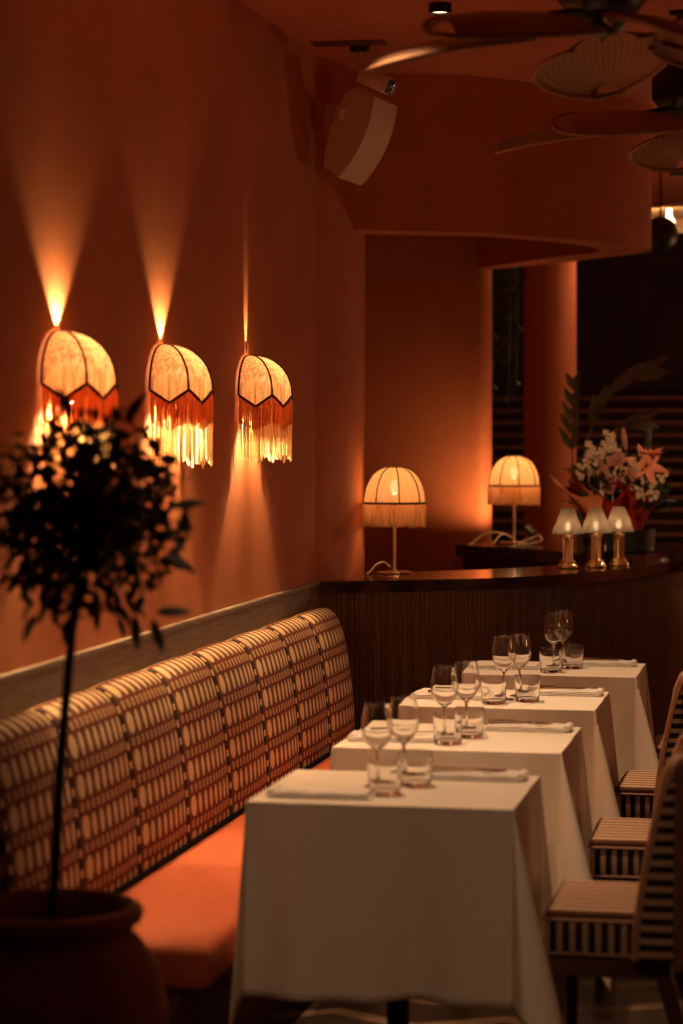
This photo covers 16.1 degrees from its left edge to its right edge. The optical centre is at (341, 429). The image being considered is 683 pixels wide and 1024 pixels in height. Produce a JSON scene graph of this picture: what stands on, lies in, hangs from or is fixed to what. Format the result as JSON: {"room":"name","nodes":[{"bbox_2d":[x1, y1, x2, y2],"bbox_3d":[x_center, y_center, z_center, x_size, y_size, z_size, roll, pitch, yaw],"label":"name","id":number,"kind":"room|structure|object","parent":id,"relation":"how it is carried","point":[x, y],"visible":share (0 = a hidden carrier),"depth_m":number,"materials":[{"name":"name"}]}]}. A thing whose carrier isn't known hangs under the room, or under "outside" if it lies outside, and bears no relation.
{"room":"restaurant","nodes":[
{"label":"restaurant","id":0,"kind":"room"},
{"bbox_2d":[0,0,314,673],"bbox_3d":[-1.313,0.045,4.903,0.200,3.310,12.100,0,0,11],"label":"wall","id":1,"kind":"structure","parent":0,"point":[157,157],"depth_m":8.07,"materials":[{"name":"paint"}]},
{"bbox_2d":[40,330,117,470],"bbox_3d":[-0.724,-0.078,6.876,0.182,0.411,0.344,0,0,11],"label":"wall sconce","id":2,"kind":"object","parent":1,"relation":"attached to","point":[75,362],"visible":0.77,"depth_m":6.76,"materials":[{"name":"beige fabric"}]},
{"bbox_2d":[0,581,319,717],"bbox_3d":[-1.227,1.164,4.753,0.028,1.032,11.440,0,0,11],"label":"trim","id":3,"kind":"structure","parent":1,"relation":"attached to","point":[23,689],"depth_m":7.70,"materials":[{"name":"brown wood"}]},
{"bbox_2d":[148,344,213,466],"bbox_3d":[-0.508,-0.078,7.954,0.182,0.411,0.344,0,0,11],"label":"wall sconce","id":4,"kind":"object","parent":1,"relation":"attached to","point":[180,380],"visible":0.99,"depth_m":7.84,"materials":[{"name":"beige fabric"}]},
{"bbox_2d":[237,355,292,463],"bbox_3d":[-0.271,-0.078,9.136,0.182,0.411,0.344,0,0,11],"label":"wall sconce","id":5,"kind":"object","parent":1,"relation":"attached to","point":[264,388],"visible":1,"depth_m":9.02,"materials":[{"name":"beige fabric"}]},
{"bbox_2d":[315,55,364,580],"bbox_3d":[-0.083,0.045,10.860,0.274,3.310,0.935,0,0,11],"label":"wall","id":6,"kind":"structure","parent":0,"point":[339,248],"depth_m":10.58,"materials":[{"name":"paint"}]},
{"bbox_2d":[323,87,396,185],"bbox_3d":[0.048,-1.249,10.301,0.312,0.401,0.219,0,0,31],"label":"loudspeaker","id":7,"kind":"object","parent":6,"relation":"attached to","point":[359,129],"visible":1,"depth_m":10.23,"materials":[{"name":"plastic"}]},
{"bbox_2d":[365,234,491,572],"bbox_3d":[0.355,0.045,13.732,1.005,3.310,0.170,0,0,11],"label":"wall","id":8,"kind":"structure","parent":0,"point":[428,302],"depth_m":13.62,"materials":[{"name":"paint"}]},
{"bbox_2d":[241,0,682,204],"bbox_3d":[1.580,-1.670,7.893,6.100,0.120,19.100,0,0,11],"label":"ceiling","id":9,"kind":"structure","parent":0,"point":[397,22],"depth_m":9.84,"materials":[{"name":"paint"}]},
{"bbox_2d":[310,39,387,46],"bbox_3d":[0.033,-1.607,10.049,0.310,0.006,0.114,0,0,11],"label":"ceiling vent","id":10,"kind":"object","parent":9,"relation":"in","point":[379,41],"visible":1,"depth_m":10.04,"materials":[{"name":"black metal"}]},
{"bbox_2d":[349,46,397,94],"bbox_3d":[0.129,-1.505,10.103,0.206,0.211,0.084,0,0,29],"label":"security camera","id":11,"kind":"object","parent":9,"relation":"attached to","point":[378,81],"visible":0.99,"depth_m":10.07,"materials":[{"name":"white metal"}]},
{"bbox_2d":[428,2,451,14],"bbox_3d":[0.372,-1.591,9.135,0.088,0.037,0.088,0,0,11],"label":"recessed light","id":12,"kind":"object","parent":9,"relation":"in","point":[434,8],"visible":0.94,"depth_m":9.10,"materials":[{"name":"black metal"}]},
{"bbox_2d":[492,266,525,415],"bbox_3d":[0.884,-0.837,14.299,0.444,1.546,0.470,0,0,11],"label":"hanging plant","id":13,"kind":"object","parent":9,"relation":"hanging from","point":[508,340],"visible":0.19,"depth_m":14.22,"materials":[{"name":"green plant"}]},
{"bbox_2d":[364,0,682,100],"bbox_3d":[0.719,-1.259,6.730,1.369,0.702,1.336,0,0,11],"label":"ceiling fan","id":14,"kind":"object","parent":9,"relation":"hanging from","point":[625,60],"visible":1,"depth_m":6.72,"materials":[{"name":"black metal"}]},
{"bbox_2d":[495,64,682,172],"bbox_3d":[1.205,-1.224,8.468,1.369,0.702,1.336,0,0,11],"label":"ceiling fan","id":15,"kind":"object","parent":9,"relation":"hanging from","point":[663,152],"visible":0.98,"depth_m":8.33,"materials":[{"name":"brown wood"}]},
{"bbox_2d":[646,204,682,258],"bbox_3d":[2.058,-1.300,13.998,0.810,0.620,0.810,0,0,11],"label":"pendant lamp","id":16,"kind":"object","parent":9,"relation":"hanging from","point":[674,212],"visible":0.36,"depth_m":13.99,"materials":[{"name":"black metal"}]},
{"bbox_2d":[652,172,678,251],"bbox_3d":[1.777,-1.300,13.463,0.200,0.620,0.200,0,0,11],"label":"globe lamp","id":17,"kind":"object","parent":9,"relation":"hanging from","point":[665,233],"visible":0.8,"depth_m":13.39,"materials":[{"name":"metal"}]},
{"bbox_2d":[669,9,682,18],"bbox_3d":[1.300,-1.548,9.296,0.080,0.125,0.080,0,0,11],"label":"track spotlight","id":18,"kind":"object","parent":9,"relation":"attached to","point":[678,13],"visible":0.36,"depth_m":9.27,"materials":[{"name":"black metal"}]},
{"bbox_2d":[670,171,682,176],"bbox_3d":[2.077,-1.591,14.973,0.088,0.037,0.088,0,0,11],"label":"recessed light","id":19,"kind":"object","parent":9,"relation":"in","point":[678,174],"visible":0.67,"depth_m":14.94,"materials":[{"name":"black metal"}]},
{"bbox_2d":[266,973,682,1023],"bbox_3d":[1.580,1.760,7.893,6.100,0.120,19.100,0,0,11],"label":"floor","id":20,"kind":"structure","parent":0,"point":[630,1001],"depth_m":7.07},
{"bbox_2d":[0,386,205,1023],"bbox_3d":[-0.586,0.803,5.237,0.608,1.795,0.513,0,0,11],"label":"potted topiary","id":21,"kind":"object","parent":20,"relation":"on","point":[68,955],"visible":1,"depth_m":5.15,"materials":[{"name":"plant"}]},
{"bbox_2d":[0,608,354,1023],"bbox_3d":[-0.261,1.215,7.893,0.641,0.970,4.304,0,0,11],"label":"banquette","id":22,"kind":"object","parent":20,"relation":"on","point":[165,759],"visible":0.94,"depth_m":6.96,"materials":[{"name":"fabric"}]},
{"bbox_2d":[0,711,79,891],"bbox_3d":[-0.826,1.015,6.085,0.207,0.570,0.538,0,0,11],"label":"cushion","id":23,"kind":"object","parent":22,"relation":"on","point":[28,739],"depth_m":6.03,"materials":[{"name":"fabric"}]},
{"bbox_2d":[24,689,137,891],"bbox_3d":[-0.720,1.015,6.613,0.207,0.570,0.538,0,0,11],"label":"cushion","id":24,"kind":"object","parent":22,"relation":"on","point":[99,771],"depth_m":6.57,"materials":[{"name":"fabric"}]},
{"bbox_2d":[87,671,186,874],"bbox_3d":[-0.615,1.015,7.141,0.207,0.570,0.538,0,0,11],"label":"cushion","id":25,"kind":"object","parent":22,"relation":"on","point":[142,702],"depth_m":7.07,"materials":[{"name":"fabric"}]},
{"bbox_2d":[140,655,229,842],"bbox_3d":[-0.509,1.015,7.668,0.207,0.570,0.538,0,0,11],"label":"cushion","id":26,"kind":"object","parent":22,"relation":"on","point":[189,682],"depth_m":7.60,"materials":[{"name":"fabric"}]},
{"bbox_2d":[186,641,266,814],"bbox_3d":[-0.404,1.015,8.196,0.207,0.570,0.538,0,0,11],"label":"cushion","id":27,"kind":"object","parent":22,"relation":"on","point":[231,668],"depth_m":8.12,"materials":[{"name":"fabric"}]},
{"bbox_2d":[226,628,299,787],"bbox_3d":[-0.298,1.015,8.723,0.207,0.570,0.538,0,0,11],"label":"cushion","id":28,"kind":"object","parent":22,"relation":"on","point":[267,653],"depth_m":8.65,"materials":[{"name":"fabric"}]},
{"bbox_2d":[260,617,328,768],"bbox_3d":[-0.192,1.015,9.251,0.207,0.570,0.538,0,0,11],"label":"cushion","id":29,"kind":"object","parent":22,"relation":"on","point":[298,638],"depth_m":9.18,"materials":[{"name":"fabric"}]},
{"bbox_2d":[291,608,354,750],"bbox_3d":[-0.087,1.015,9.778,0.207,0.570,0.538,0,0,11],"label":"cushion","id":30,"kind":"object","parent":22,"relation":"on","point":[326,629],"depth_m":9.69,"materials":[{"name":"fabric"}]},
{"bbox_2d":[387,999,408,1023],"bbox_3d":[0.150,1.328,6.410,0.650,0.744,0.540,0,0,11],"label":"dining table","id":31,"kind":"object","parent":20,"relation":"on","point":[397,1011],"visible":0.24,"depth_m":6.38,"materials":[{"name":"brown wood"}]},
{"bbox_2d":[229,769,562,1023],"bbox_3d":[0.221,1.282,6.396,0.859,0.663,0.911,0,0,11],"label":"tablecloth","id":32,"kind":"object","parent":31,"relation":"on","point":[441,892],"visible":0.89,"depth_m":6.11,"materials":[{"name":"white fabric"}]},
{"bbox_2d":[266,784,374,799],"bbox_3d":[-0.052,0.938,6.272,0.276,0.020,0.115,0,0,10],"label":"napkin","id":33,"kind":"object","parent":32,"relation":"on","point":[278,790],"visible":1,"depth_m":6.24,"materials":[{"name":"fabric"}]},
{"bbox_2d":[361,702,392,787],"bbox_3d":[0.095,0.839,6.436,0.086,0.221,0.086,0,0,-40],"label":"wine glass","id":34,"kind":"object","parent":32,"relation":"on","point":[377,721],"visible":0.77,"depth_m":6.41,"materials":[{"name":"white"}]},
{"bbox_2d":[367,757,401,796],"bbox_3d":[0.113,0.903,6.300,0.091,0.092,0.091,0,0,-2],"label":"water tumbler","id":35,"kind":"object","parent":32,"relation":"on","point":[384,773],"visible":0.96,"depth_m":6.26,"materials":[{"name":"clear glass"}]},
{"bbox_2d":[390,696,418,749],"bbox_3d":[0.170,0.839,6.585,0.086,0.221,0.086,0,0,-39],"label":"wine glass","id":36,"kind":"object","parent":32,"relation":"on","point":[404,709],"visible":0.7,"depth_m":6.55,"materials":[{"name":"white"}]},
{"bbox_2d":[398,749,431,787],"bbox_3d":[0.197,0.903,6.447,0.091,0.092,0.091,0,0,-22],"label":"water tumbler","id":37,"kind":"object","parent":32,"relation":"on","point":[416,763],"visible":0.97,"depth_m":6.41,"materials":[{"name":"clear glass"}]},
{"bbox_2d":[431,769,528,781],"bbox_3d":[0.368,0.938,6.586,0.276,0.020,0.115,0,0,11],"label":"napkin","id":38,"kind":"object","parent":32,"relation":"on","point":[508,775],"visible":0.79,"depth_m":6.54,"materials":[{"name":"fabric"}]},
{"bbox_2d":[432,769,505,771],"bbox_3d":[0.345,0.927,6.575,0.205,0.010,0.022,0,0,9],"label":"fork","id":39,"kind":"object","parent":38,"relation":"on","point":[433,770],"visible":0.96,"depth_m":6.58,"materials":[{"name":"metal"}]},
{"bbox_2d":[432,766,507,769],"bbox_3d":[0.348,0.926,6.617,0.215,0.012,0.014,0,0,12],"label":"knife","id":40,"kind":"object","parent":38,"relation":"on","point":[433,767],"visible":0.85,"depth_m":6.62,"materials":[{"name":"metal"}]},
{"bbox_2d":[318,540,682,738],"bbox_3d":[0.959,1.157,11.837,1.363,1.085,3.479,0,0,16],"label":"bar counter","id":41,"kind":"object","parent":20,"relation":"on","point":[396,628],"depth_m":10.79,"materials":[{"name":"wood"}]},
{"bbox_2d":[362,466,426,574],"bbox_3d":[0.240,0.406,10.956,0.293,0.486,0.292,0,0,11],"label":"table lamp","id":42,"kind":"object","parent":41,"relation":"on","point":[398,492],"visible":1,"depth_m":10.86,"materials":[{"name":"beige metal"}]},
{"bbox_2d":[318,556,682,593],"bbox_3d":[1.059,0.676,11.733,0.852,0.052,3.631,0,0,33],"label":"countertop","id":43,"kind":"structure","parent":41,"relation":"on","point":[540,576],"depth_m":10.79,"materials":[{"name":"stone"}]},
{"bbox_2d":[468,455,542,544],"bbox_3d":[0.881,0.376,13.102,0.403,0.478,0.287,0,0,0],"label":"table lamp","id":44,"kind":"object","parent":41,"relation":"on","point":[515,479],"visible":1,"depth_m":13.01,"materials":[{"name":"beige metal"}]},
{"bbox_2d":[524,525,535,541],"bbox_3d":[1.036,0.567,13.281,0.071,0.095,0.065,0,0,11],"label":"spotlight","id":45,"kind":"object","parent":41,"relation":"on","point":[528,529],"visible":0.91,"depth_m":13.26,"materials":[{"name":"black metal"}]},
{"bbox_2d":[552,508,583,568],"bbox_3d":[1.062,0.508,11.342,0.149,0.282,0.149,0,0,11],"label":"lamp","id":46,"kind":"object","parent":41,"relation":"on","point":[567,523],"visible":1,"depth_m":11.31,"materials":[{"name":"gold metal"}]},
{"bbox_2d":[455,540,682,563],"bbox_3d":[1.177,0.646,12.655,1.240,0.063,1.440,0,0,11],"label":"shelf","id":47,"kind":"object","parent":41,"relation":"attached to","point":[481,551],"depth_m":12.62,"materials":[{"name":"wood"}]},
{"bbox_2d":[582,507,611,567],"bbox_3d":[1.205,0.508,11.446,0.149,0.282,0.149,0,0,-29],"label":"lamp","id":48,"kind":"object","parent":41,"relation":"on","point":[595,522],"visible":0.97,"depth_m":11.41,"materials":[{"name":"gold metal"}]},
{"bbox_2d":[580,528,655,552],"bbox_3d":[1.396,0.556,12.224,0.384,0.116,0.384,0,0,11],"label":"planter","id":49,"kind":"object","parent":41,"relation":"on","point":[638,541],"visible":0.52,"depth_m":12.05,"materials":[{"name":"metal"}]},
{"bbox_2d":[549,427,677,529],"bbox_3d":[1.383,0.289,12.224,0.634,0.611,0.513,0,0,11],"label":"flower bouquet","id":50,"kind":"object","parent":49,"relation":"in","point":[638,504],"visible":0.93,"depth_m":12.08,"materials":[{"name":"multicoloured plant"}]},
{"bbox_2d":[607,507,633,565],"bbox_3d":[1.329,0.508,11.579,0.149,0.282,0.149,0,0,21],"label":"lamp","id":51,"kind":"object","parent":41,"relation":"on","point":[619,521],"visible":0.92,"depth_m":11.54,"materials":[{"name":"gold metal"}]},
{"bbox_2d":[492,391,682,535],"bbox_3d":[2.634,0.715,16.774,3.980,1.970,0.130,0,0,11],"label":"slatted screen","id":52,"kind":"object","parent":20,"relation":"on","point":[596,435],"visible":0.02,"depth_m":16.86,"materials":[{"name":"brown wood"}]},
{"bbox_2d":[541,733,682,1023],"bbox_3d":[0.788,1.253,6.364,0.476,0.901,0.565,0,0,11],"label":"dining chair","id":53,"kind":"object","parent":20,"relation":"on","point":[599,929],"visible":0.98,"depth_m":6.15,"materials":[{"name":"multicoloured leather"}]},
{"bbox_2d":[559,356,671,540],"bbox_3d":[1.587,0.632,14.317,0.751,2.136,0.400,0,0,11],"label":"potted palm","id":54,"kind":"object","parent":20,"relation":"on","point":[640,373],"visible":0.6,"depth_m":14.33,"materials":[{"name":"green plant"}]},
{"bbox_2d":[587,817,650,995],"bbox_3d":[1.010,1.253,7.435,0.476,0.901,0.565,0,0,10],"label":"dining chair","id":55,"kind":"object","parent":20,"relation":"on","point":[617,846],"visible":0.41,"depth_m":7.25,"materials":[{"name":"brown wood"}]},
{"bbox_2d":[614,671,682,818],"bbox_3d":[1.166,1.253,8.503,0.388,0.901,0.565,0,0,12],"label":"dining chair","id":56,"kind":"object","parent":20,"relation":"on","point":[636,791],"visible":0.52,"depth_m":8.30,"materials":[{"name":"brown wood"}]},
{"bbox_2d":[653,734,663,759],"bbox_3d":[1.416,1.253,9.530,0.388,0.901,0.565,0,0,10],"label":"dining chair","id":57,"kind":"object","parent":20,"relation":"on","point":[658,740],"visible":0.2,"depth_m":9.47,"materials":[{"name":"brown wood"}]},
{"bbox_2d":[354,71,651,269],"bbox_3d":[0.936,-1.255,12.034,1.155,0.710,2.884,0,0,17],"label":"wall","id":58,"kind":"structure","parent":0,"point":[439,172],"depth_m":11.13,"materials":[{"name":"paint"}]},
{"bbox_2d":[524,261,575,540],"bbox_3d":[1.294,0.045,14.998,0.324,3.310,0.324,0,0,11],"label":"column","id":59,"kind":"structure","parent":0,"point":[549,289],"depth_m":14.85,"materials":[{"name":"paint"}]},
{"bbox_2d":[492,205,682,543],"bbox_3d":[3.337,0.045,17.179,5.900,3.310,0.200,0,0,11],"label":"wall","id":60,"kind":"structure","parent":0,"point":[629,308],"depth_m":17.34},
{"bbox_3d":[0.369,1.328,7.483,0.650,0.744,0.540,0,0,11],"label":"dining table","id":61,"kind":"object","parent":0,"visible":0},
{"bbox_2d":[330,723,611,992],"bbox_3d":[0.442,1.281,7.468,0.864,0.661,0.958,0,0,11],"label":"tablecloth","id":62,"kind":"object","parent":61,"relation":"on","point":[558,759],"visible":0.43,"depth_m":7.16,"materials":[{"name":"white fabric"}]},
{"bbox_2d":[347,730,433,742],"bbox_3d":[0.160,0.938,7.402,0.276,0.020,0.115,0,0,8],"label":"napkin","id":63,"kind":"object","parent":62,"relation":"on","point":[355,735],"visible":0.52,"depth_m":7.36,"materials":[{"name":"fabric"}]},
{"bbox_2d":[431,666,457,711],"bbox_3d":[0.317,0.839,7.443,0.086,0.221,0.086,0,0,-22],"label":"wine glass","id":64,"kind":"object","parent":62,"relation":"on","point":[444,681],"visible":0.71,"depth_m":7.41,"materials":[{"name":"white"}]},
{"bbox_2d":[433,712,462,745],"bbox_3d":[0.322,0.903,7.314,0.091,0.092,0.091,0,0,-19],"label":"water tumbler","id":65,"kind":"object","parent":62,"relation":"on","point":[447,726],"visible":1,"depth_m":7.28,"materials":[{"name":"clear glass"}]},
{"bbox_2d":[455,661,479,705],"bbox_3d":[0.393,0.839,7.601,0.086,0.221,0.086,0,0,0],"label":"wine glass","id":66,"kind":"object","parent":62,"relation":"on","point":[467,672],"visible":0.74,"depth_m":7.57,"materials":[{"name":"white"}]},
{"bbox_2d":[455,706,483,738],"bbox_3d":[0.395,0.903,7.468,0.091,0.092,0.091,0,0,-16],"label":"water tumbler","id":67,"kind":"object","parent":62,"relation":"on","point":[473,716],"visible":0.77,"depth_m":7.43,"materials":[{"name":"clear glass"}]},
{"bbox_2d":[483,722,573,732],"bbox_3d":[0.592,0.938,7.653,0.276,0.020,0.115,0,0,12],"label":"napkin","id":68,"kind":"object","parent":62,"relation":"on","point":[554,727],"visible":0.98,"depth_m":7.61,"materials":[{"name":"fabric"}]},
{"bbox_2d":[489,721,553,724],"bbox_3d":[0.569,0.927,7.642,0.205,0.010,0.022,0,0,11],"label":"fork","id":69,"kind":"object","parent":68,"relation":"on","point":[490,722],"visible":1,"depth_m":7.64,"materials":[{"name":"metal"}]},
{"bbox_2d":[488,719,554,722],"bbox_3d":[0.572,0.926,7.684,0.215,0.012,0.014,0,0,14],"label":"knife","id":70,"kind":"object","parent":68,"relation":"on","point":[495,720],"visible":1,"depth_m":7.69,"materials":[{"name":"metal"}]},
{"bbox_3d":[0.578,1.328,8.548,0.650,0.744,0.540,0,0,11],"label":"dining table","id":71,"kind":"object","parent":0,"visible":0},
{"bbox_2d":[416,688,620,831],"bbox_3d":[0.656,1.277,8.532,0.877,0.655,0.950,0,0,11],"label":"tablecloth","id":72,"kind":"object","parent":71,"relation":"on","point":[593,714],"visible":0.3,"depth_m":8.24,"materials":[{"name":"white fabric"}]},
{"bbox_2d":[411,690,480,699],"bbox_3d":[0.390,0.938,8.560,0.276,0.020,0.115,0,0,14],"label":"napkin","id":73,"kind":"object","parent":72,"relation":"on","point":[419,694],"visible":0.41,"depth_m":8.53,"materials":[{"name":"fabric"}]},
{"bbox_2d":[481,676,506,704],"bbox_3d":[0.528,0.903,8.390,0.091,0.092,0.091,0,0,0],"label":"water tumbler","id":74,"kind":"object","parent":72,"relation":"on","point":[493,688],"visible":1,"depth_m":8.35,"materials":[{"name":"clear glass"}]},
{"bbox_2d":[492,636,515,700],"bbox_3d":[0.572,0.839,8.513,0.086,0.221,0.086,0,0,-29],"label":"wine glass","id":75,"kind":"object","parent":72,"relation":"on","point":[503,650],"visible":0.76,"depth_m":8.48,"materials":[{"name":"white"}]},
{"bbox_2d":[510,633,531,696],"bbox_3d":[0.636,0.839,8.633,0.086,0.221,0.086,0,0,-9],"label":"wine glass","id":76,"kind":"object","parent":72,"relation":"on","point":[521,640],"visible":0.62,"depth_m":8.60,"materials":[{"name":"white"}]},
{"bbox_2d":[514,674,540,702],"bbox_3d":[0.650,0.903,8.457,0.091,0.092,0.091,0,0,1],"label":"water tumbler","id":77,"kind":"object","parent":72,"relation":"on","point":[527,686],"visible":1,"depth_m":8.42,"materials":[{"name":"clear glass"}]},
{"bbox_2d":[540,688,603,696],"bbox_3d":[0.801,0.938,8.682,0.276,0.020,0.115,0,0,10],"label":"napkin","id":78,"kind":"object","parent":72,"relation":"on","point":[548,692],"visible":0.83,"depth_m":8.63,"materials":[{"name":"fabric"}]},
{"bbox_2d":[540,687,586,688],"bbox_3d":[0.777,0.927,8.671,0.205,0.010,0.022,0,0,8],"label":"fork","id":79,"kind":"object","parent":78,"relation":"on","point":[540,687],"visible":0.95,"depth_m":8.67,"materials":[{"name":"metal"}]},
{"bbox_2d":[540,685,587,687],"bbox_3d":[0.781,0.926,8.713,0.215,0.012,0.014,0,0,11],"label":"knife","id":80,"kind":"object","parent":78,"relation":"on","point":[540,685],"visible":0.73,"depth_m":8.71,"materials":[{"name":"metal"}]},
{"bbox_3d":[0.847,1.328,9.626,0.650,0.744,0.540,0,0,11],"label":"dining table","id":81,"kind":"object","parent":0,"visible":0},
{"bbox_2d":[478,660,658,780],"bbox_3d":[0.932,1.273,9.609,0.894,0.646,0.946,0,0,11],"label":"tablecloth","id":82,"kind":"object","parent":81,"relation":"on","point":[628,687],"visible":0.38,"depth_m":9.29,"materials":[{"name":"white fabric"}]},
{"bbox_2d":[476,661,539,669],"bbox_3d":[0.656,0.938,9.639,0.276,0.020,0.115,0,0,10],"label":"napkin","id":83,"kind":"object","parent":82,"relation":"on","point":[481,665],"visible":0.52,"depth_m":9.60,"materials":[{"name":"fabric"}]},
{"bbox_2d":[539,648,561,672],"bbox_3d":[0.819,0.903,9.473,0.091,0.092,0.091,0,0,-21],"label":"water tumbler","id":84,"kind":"object","parent":82,"relation":"on","point":[550,659],"visible":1,"depth_m":9.44,"materials":[{"name":"clear glass"}]},
{"bbox_2d":[543,613,564,669],"bbox_3d":[0.843,0.839,9.591,0.086,0.221,0.086,0,0,-18],"label":"wine glass","id":85,"kind":"object","parent":82,"relation":"on","point":[553,628],"visible":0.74,"depth_m":9.56,"materials":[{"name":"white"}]},
{"bbox_2d":[554,610,573,644],"bbox_3d":[0.893,0.839,9.749,0.086,0.221,0.086,0,0,3],"label":"wine glass","id":86,"kind":"object","parent":82,"relation":"on","point":[567,614],"visible":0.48,"depth_m":9.72,"materials":[{"name":"clear glass"}]},
{"bbox_2d":[561,644,583,668],"bbox_3d":[0.919,0.903,9.627,0.091,0.092,0.091,0,0,-12],"label":"water tumbler","id":87,"kind":"object","parent":82,"relation":"on","point":[572,654],"visible":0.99,"depth_m":9.59,"materials":[{"name":"clear glass"}]},
{"bbox_2d":[583,659,636,666],"bbox_3d":[1.051,0.938,9.758,0.276,0.020,0.115,0,0,12],"label":"napkin","id":88,"kind":"object","parent":82,"relation":"on","point":[620,663],"visible":0.8,"depth_m":9.71,"materials":[{"name":"fabric"}]},
{"bbox_2d":[583,659,621,660],"bbox_3d":[1.028,0.927,9.748,0.205,0.010,0.022,0,0,10],"label":"fork","id":89,"kind":"object","parent":88,"relation":"on","point":[583,659],"visible":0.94,"depth_m":9.74,"materials":[{"name":"metal"}]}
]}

